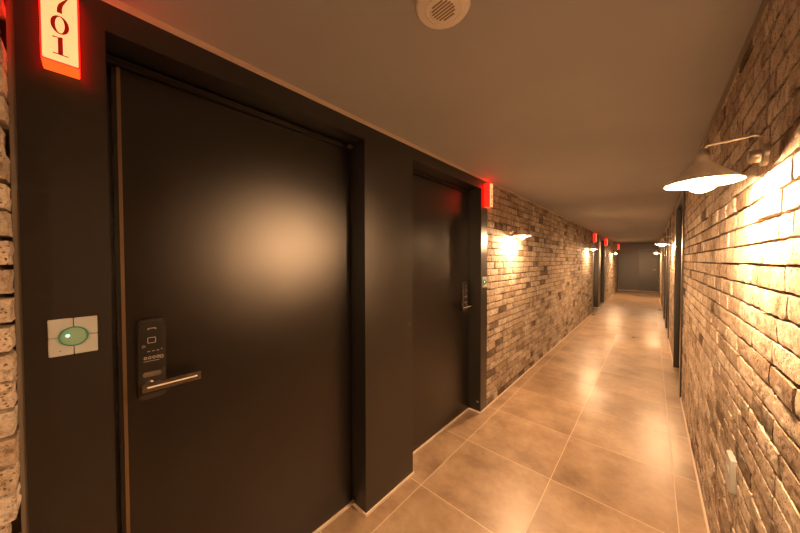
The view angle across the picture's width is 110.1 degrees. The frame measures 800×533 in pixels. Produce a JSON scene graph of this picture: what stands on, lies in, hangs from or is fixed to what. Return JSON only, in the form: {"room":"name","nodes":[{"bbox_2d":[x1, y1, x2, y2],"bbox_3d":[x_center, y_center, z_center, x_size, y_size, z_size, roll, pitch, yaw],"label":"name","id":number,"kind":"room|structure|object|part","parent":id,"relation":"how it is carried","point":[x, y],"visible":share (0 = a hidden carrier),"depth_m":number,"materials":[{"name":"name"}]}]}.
{"room":"hotel corridor","nodes":[
{"label":"hotel corridor","id":0,"kind":"room"},
{"bbox_2d":[0,0,616,532],"bbox_3d":[3.879,0.198,6.201,0.280,2.210,18.202,1,2,42],"label":"wall","id":1,"kind":"structure","parent":0,"point":[540,284],"depth_m":3.13,"materials":[{"name":"brick"}]},
{"bbox_2d":[5,0,28,532],"bbox_3d":[-1.004,0.322,0.748,0.116,2.207,0.011,1,2,42],"label":"trim","id":2,"kind":"structure","parent":1,"relation":"attached to","point":[8,3],"depth_m":0.70,"materials":[{"name":"grey metal"}]},
{"bbox_2d":[13,0,486,532],"bbox_3d":[-0.143,0.299,1.787,0.235,2.207,2.686,1,2,42],"label":"door surround","id":3,"kind":"object","parent":1,"relation":"attached to","point":[64,123],"visible":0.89,"depth_m":0.82,"materials":[{"name":"black metal"}]},
{"bbox_2d":[39,0,79,79],"bbox_3d":[-0.882,-0.624,0.727,0.060,0.220,0.064,1,2,42],"label":"number sign","id":4,"kind":"object","parent":3,"relation":"attached to","point":[59,19],"visible":1,"depth_m":0.71,"materials":[{"name":"red"}]},
{"bbox_2d":[47,315,97,357],"bbox_3d":[-0.893,0.190,0.765,0.014,0.099,0.089,1,2,42],"label":"plate","id":5,"kind":"object","parent":3,"relation":"attached to","point":[68,336],"visible":1,"depth_m":0.76,"materials":[{"name":"grey plastic"}]},
{"bbox_2d":[106,54,354,532],"bbox_3d":[-0.606,0.364,1.269,0.112,2.100,0.980,1,2,42],"label":"door","id":6,"kind":"structure","parent":3,"relation":"attached to","point":[232,219],"depth_m":1.16,"materials":[{"name":"black metal"}]},
{"bbox_3d":[-0.798,0.404,0.984,0.014,0.029,0.162,1,2,42],"label":"lever handle","id":7,"kind":"part","parent":6,"relation":"part of","materials":[{"name":"silver metal"}]},
{"bbox_2d":[413,170,478,454],"bbox_3d":[0.351,0.341,2.301,0.153,2.100,1.002,1,2,42],"label":"door","id":8,"kind":"structure","parent":3,"relation":"attached to","point":[440,208],"depth_m":2.31,"materials":[{"name":"black metal"}]},
{"bbox_3d":[0.607,0.369,2.545,0.014,0.029,0.162,1,2,42],"label":"lever handle","id":9,"kind":"part","parent":8,"relation":"part of","materials":[{"name":"silver metal"}]},
{"bbox_2d":[482,277,486,287],"bbox_3d":[0.802,0.148,2.649,0.014,0.099,0.089,1,2,42],"label":"plate","id":10,"kind":"object","parent":3,"relation":"attached to","point":[484,279],"visible":1,"depth_m":2.64,"materials":[{"name":"grey plastic"}]},
{"bbox_2d":[484,183,492,207],"bbox_3d":[0.836,-0.667,2.636,0.060,0.220,0.064,1,2,42],"label":"number sign","id":11,"kind":"object","parent":3,"relation":"attached to","point":[488,188],"visible":1,"depth_m":2.62,"materials":[{"name":"red"}]},
{"bbox_3d":[0.856,-0.668,2.618,0.002,0.210,0.059,1,2,42],"label":"panel","id":12,"kind":"part","parent":11,"relation":"part of","materials":[{"name":"white"}]},
{"bbox_2d":[102,0,618,244],"bbox_3d":[4.822,-0.915,7.141,0.056,0.021,17.325,1,2,42],"label":"trim","id":13,"kind":"structure","parent":1,"relation":"attached to","point":[116,3],"depth_m":1.12,"materials":[{"name":"beige"}]},
{"bbox_2d":[353,291,616,516],"bbox_3d":[3.926,1.296,6.184,0.186,0.014,18.200,1,2,42],"label":"baseboard","id":14,"kind":"structure","parent":1,"relation":"attached to","point":[357,507],"depth_m":1.88,"materials":[{"name":"beige"}]},
{"bbox_2d":[508,225,530,238],"bbox_3d":[1.306,-0.379,3.054,0.231,0.155,0.182,1,2,42],"label":"wall lamp","id":15,"kind":"object","parent":1,"relation":"attached to","point":[521,233],"visible":1,"depth_m":3.02,"materials":[{"name":"silver metal"}]},
{"bbox_3d":[1.324,-0.372,3.038,0.182,0.086,0.182,1,2,42],"label":"lamp shade","id":16,"kind":"part","parent":15,"relation":"part of","materials":[{"name":"white metal"}]},
{"bbox_2d":[587,244,596,250],"bbox_3d":[4.650,-0.463,6.771,0.231,0.155,0.182,1,2,42],"label":"wall lamp","id":17,"kind":"object","parent":1,"relation":"attached to","point":[593,248],"visible":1,"depth_m":6.75,"materials":[{"name":"silver metal"}]},
{"bbox_2d":[592,233,605,312],"bbox_3d":[6.035,0.144,8.653,0.235,2.207,2.690,1,2,42],"label":"door surround","id":18,"kind":"object","parent":1,"relation":"attached to","point":[598,292],"visible":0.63,"depth_m":8.50,"materials":[{"name":"black metal"}]},
{"bbox_2d":[617,244,618,289],"bbox_3d":[10.242,0.038,13.328,0.235,2.207,0.910,1,2,42],"label":"door surround","id":19,"kind":"object","parent":1,"relation":"attached to","point":[617,244],"visible":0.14,"depth_m":13.52,"materials":[{"name":"black metal"}]},
{"bbox_2d":[118,0,762,243],"bbox_3d":[4.784,-0.961,5.973,2.200,0.120,19.410,1,2,42],"label":"ceiling","id":20,"kind":"structure","parent":0,"point":[584,111],"depth_m":1.16,"materials":[{"name":"white paint"}]},
{"bbox_2d":[416,0,470,28],"bbox_3d":[0.129,-0.775,0.838,0.161,0.021,0.161,1,2,42],"label":"ceiling vent","id":21,"kind":"object","parent":20,"relation":"in","point":[435,14],"visible":1,"depth_m":0.84,"materials":[{"name":"white plastic"}]},
{"bbox_2d":[312,290,709,532],"bbox_3d":[4.788,1.365,6.022,2.200,0.120,19.410,1,2,42],"label":"floor","id":22,"kind":"structure","parent":0,"point":[592,438],"depth_m":2.08,"materials":[{"name":"tile"}]},
{"bbox_2d":[619,243,658,289],"bbox_3d":[11.216,0.041,13.144,2.200,2.207,0.120,1,2,42],"label":"wall","id":23,"kind":"structure","parent":0,"point":[628,253],"depth_m":13.31,"materials":[{"name":"grey paint"}]},
{"bbox_2d":[637,248,658,291],"bbox_3d":[11.398,0.165,12.863,0.730,1.970,0.059,1,2,42],"label":"door","id":24,"kind":"structure","parent":23,"relation":"in","point":[647,275],"depth_m":12.87,"materials":[{"name":"black metal"}]},
{"bbox_2d":[658,0,799,532],"bbox_3d":[5.383,0.211,5.460,0.224,2.210,19.112,1,2,42],"label":"wall","id":25,"kind":"structure","parent":0,"point":[740,394],"depth_m":0.93,"materials":[{"name":"brick"}]},
{"bbox_2d":[659,246,660,297],"bbox_3d":[10.307,0.089,10.936,0.235,2.207,1.240,1,2,42],"label":"door surround","id":26,"kind":"object","parent":25,"relation":"attached to","point":[660,246],"visible":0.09,"depth_m":11.37,"materials":[{"name":"black metal"}]},
{"bbox_2d":[654,236,673,245],"bbox_3d":[4.185,-0.397,4.432,0.231,0.155,0.182,1,2,42],"label":"wall lamp","id":27,"kind":"object","parent":25,"relation":"attached to","point":[661,242],"visible":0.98,"depth_m":4.42,"materials":[{"name":"silver metal"}]},
{"bbox_3d":[4.167,-0.392,4.449,0.182,0.086,0.182,1,2,42],"label":"lamp shade","id":28,"kind":"part","parent":27,"relation":"part of","materials":[{"name":"white metal"}]},
{"bbox_2d":[663,219,670,338],"bbox_3d":[5.806,0.202,5.934,0.235,2.207,2.520,1,2,42],"label":"door surround","id":29,"kind":"object","parent":25,"relation":"attached to","point":[667,253],"visible":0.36,"depth_m":5.89,"materials":[{"name":"black metal"}]},
{"bbox_2d":[673,190,685,397],"bbox_3d":[3.422,0.262,3.284,0.235,2.207,1.270,1,2,42],"label":"door surround","id":30,"kind":"object","parent":25,"relation":"attached to","point":[679,268],"visible":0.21,"depth_m":3.71,"materials":[{"name":"black metal"}]},
{"bbox_2d":[658,292,709,532],"bbox_3d":[5.301,1.307,5.559,0.010,0.014,19.110,1,2,42],"label":"baseboard","id":31,"kind":"structure","parent":25,"relation":"attached to","point":[689,441],"depth_m":1.91,"materials":[{"name":"beige"}]},
{"bbox_2d":[661,0,770,237],"bbox_3d":[5.301,-0.887,5.510,0.022,0.010,19.110,1,2,42],"label":"trim","id":32,"kind":"structure","parent":25,"relation":"attached to","point":[764,3],"depth_m":1.11,"materials":[{"name":"grey metal"}]},
{"bbox_2d":[663,134,772,192],"bbox_3d":[0.995,-0.317,0.887,0.231,0.155,0.182,1,2,42],"label":"wall lamp","id":33,"kind":"object","parent":25,"relation":"attached to","point":[704,174],"visible":0.99,"depth_m":0.87,"materials":[{"name":"beige metal"}]},
{"bbox_3d":[0.977,-0.282,0.904,0.076,0.084,0.076,1,2,42],"label":"bulb","id":34,"kind":"part","parent":33,"relation":"part of","materials":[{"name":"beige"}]},
{"bbox_3d":[0.977,-0.311,0.903,0.182,0.086,0.182,1,2,42],"label":"lamp shade","id":35,"kind":"part","parent":33,"relation":"part of","materials":[{"name":"white metal"}]},
{"bbox_3d":[1.020,-0.370,0.863,0.124,0.049,0.007,1,2,42],"label":"rod arm","id":36,"kind":"part","parent":33,"relation":"part of","materials":[{"name":"silver metal"}]},
{"bbox_2d":[725,450,737,494],"bbox_3d":[1.286,0.795,1.081,0.029,0.132,0.084,1,2,42],"label":"wall outlet","id":37,"kind":"object","parent":25,"relation":"attached to","point":[731,462],"visible":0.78,"depth_m":1.06,"materials":[{"name":"grey plastic"}]}
]}

